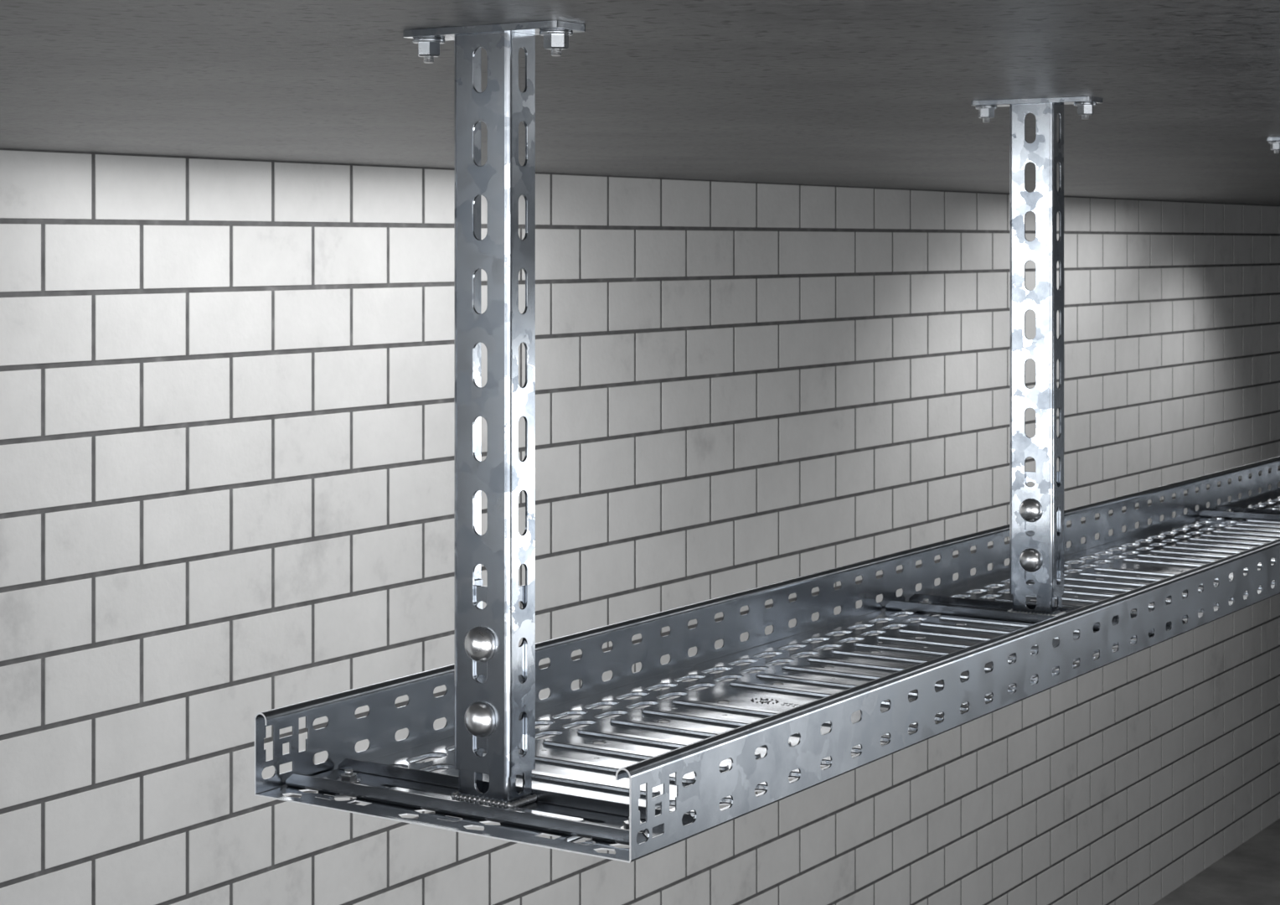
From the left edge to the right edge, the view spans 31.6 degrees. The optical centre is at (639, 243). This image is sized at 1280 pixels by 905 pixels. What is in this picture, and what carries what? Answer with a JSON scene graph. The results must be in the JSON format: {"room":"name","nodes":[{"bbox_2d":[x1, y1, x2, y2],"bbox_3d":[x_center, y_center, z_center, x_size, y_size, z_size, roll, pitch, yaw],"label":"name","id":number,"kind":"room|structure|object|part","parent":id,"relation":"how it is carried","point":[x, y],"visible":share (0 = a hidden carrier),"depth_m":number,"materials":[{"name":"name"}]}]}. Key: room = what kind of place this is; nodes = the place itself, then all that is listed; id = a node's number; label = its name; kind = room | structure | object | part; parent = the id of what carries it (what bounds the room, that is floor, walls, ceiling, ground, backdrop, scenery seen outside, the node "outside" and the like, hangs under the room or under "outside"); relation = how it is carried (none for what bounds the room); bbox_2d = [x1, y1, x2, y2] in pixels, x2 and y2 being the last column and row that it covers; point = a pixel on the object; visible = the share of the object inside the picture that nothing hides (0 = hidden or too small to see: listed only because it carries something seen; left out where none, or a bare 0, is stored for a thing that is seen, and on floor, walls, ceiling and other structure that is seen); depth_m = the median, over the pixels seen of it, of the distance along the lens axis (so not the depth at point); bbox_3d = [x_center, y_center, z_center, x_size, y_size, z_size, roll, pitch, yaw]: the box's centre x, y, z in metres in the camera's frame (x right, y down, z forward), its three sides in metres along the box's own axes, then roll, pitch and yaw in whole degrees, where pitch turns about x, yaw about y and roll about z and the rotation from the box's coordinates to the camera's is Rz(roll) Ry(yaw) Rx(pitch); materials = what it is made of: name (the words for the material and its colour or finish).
{"room":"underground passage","nodes":[
{"label":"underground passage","id":0,"kind":"room"},
{"bbox_2d":[0,148,1279,904],"bbox_3d":[0.619,1.085,6.253,0.104,2.478,11.700,0,0,33],"label":"wall","id":1,"kind":"structure","parent":0,"point":[227,384],"depth_m":5.00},
{"bbox_2d":[0,0,1279,206],"bbox_3d":[3.009,-0.227,5.224,5.230,0.146,10.800,0,0,33],"label":"ceiling","id":2,"kind":"structure","parent":0,"point":[851,93],"depth_m":2.17,"materials":[{"name":"concrete"}]},
{"bbox_2d":[285,20,694,845],"bbox_3d":[-0.110,0.122,1.600,0.319,0.552,0.061,0,0,33],"label":"hanger","id":3,"kind":"object","parent":2,"relation":"hanging from","point":[487,639],"visible":1,"depth_m":1.60,"materials":[{"name":"metal"}]},
{"bbox_2d":[412,37,444,44],"bbox_3d":[-0.153,-0.147,1.641,0.024,0.003,0.024,0,0,33],"label":"washer","id":4,"kind":"object","parent":3,"relation":"in","point":[415,40],"depth_m":1.63,"materials":[{"name":"metal"}]},
{"bbox_3d":[-0.104,-0.151,1.610,0.136,0.005,0.039,0,0,33],"label":"head plate","id":5,"kind":"part","parent":3,"relation":"part of","materials":[{"name":"metal"}]},
{"bbox_3d":[-0.104,0.112,1.611,0.050,0.522,0.031,0,0,33],"label":"slotted post","id":6,"kind":"part","parent":3,"relation":"part of","materials":[{"name":"metal"}]},
{"bbox_2d":[539,29,572,36],"bbox_3d":[-0.058,-0.147,1.579,0.024,0.003,0.024,0,0,33],"label":"washer","id":7,"kind":"object","parent":3,"relation":"in","point":[542,32],"depth_m":1.57,"materials":[{"name":"metal"}]},
{"bbox_2d":[254,455,1279,862],"bbox_3d":[0.789,0.371,2.972,0.327,0.064,3.400,0,0,33],"label":"cable tray","id":8,"kind":"object","parent":3,"relation":"hanging from","point":[933,675],"visible":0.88,"depth_m":2.00,"materials":[{"name":"metal"}]},
{"bbox_2d":[885,96,1185,634],"bbox_3d":[0.417,0.122,2.404,0.319,0.552,0.061,0,0,33],"label":"hanger","id":9,"kind":"object","parent":2,"relation":"hanging from","point":[1039,508],"visible":0.99,"depth_m":2.40,"materials":[{"name":"metal"}]},
{"bbox_2d":[975,105,997,109],"bbox_3d":[0.374,-0.147,2.445,0.024,0.003,0.024,0,0,33],"label":"washer","id":10,"kind":"object","parent":9,"relation":"in","point":[978,107],"depth_m":2.44,"materials":[{"name":"metal"}]},
{"bbox_3d":[0.423,0.112,2.415,0.050,0.522,0.031,0,0,33],"label":"slotted post","id":11,"kind":"part","parent":9,"relation":"part of","materials":[{"name":"metal"}]},
{"bbox_3d":[0.422,-0.151,2.413,0.136,0.005,0.039,0,0,33],"label":"head plate","id":12,"kind":"part","parent":9,"relation":"part of","materials":[{"name":"metal"}]},
{"bbox_2d":[1073,102,1096,106],"bbox_3d":[0.469,-0.147,2.383,0.024,0.003,0.024,0,0,33],"label":"washer","id":13,"kind":"object","parent":9,"relation":"in","point":[1077,104],"depth_m":2.37,"materials":[{"name":"metal"}]},
{"bbox_2d":[1199,136,1279,521],"bbox_3d":[0.966,0.122,3.241,0.319,0.552,0.061,0,0,33],"label":"hanger","id":14,"kind":"object","parent":2,"relation":"hanging from","point":[1236,513],"visible":1,"depth_m":3.28,"materials":[{"name":"metal"}]},
{"bbox_3d":[0.971,-0.151,3.250,0.136,0.005,0.039,0,0,33],"label":"head plate","id":15,"kind":"part","parent":14,"relation":"part of","materials":[{"name":"metal"}]},
{"bbox_2d":[1268,140,1279,143],"bbox_3d":[0.923,-0.147,3.282,0.024,0.003,0.024,0,0,33],"label":"washer","id":16,"kind":"object","parent":14,"relation":"in","point":[1269,141],"depth_m":3.27,"materials":[{"name":"metal"}]},
{"bbox_2d":[1152,818,1279,904],"bbox_3d":[2.269,2.365,4.095,5.230,0.080,13.500,0,0,33],"label":"floor","id":17,"kind":"structure","parent":0,"point":[1249,874],"depth_m":8.28,"materials":[{"name":"concrete"}]}
]}

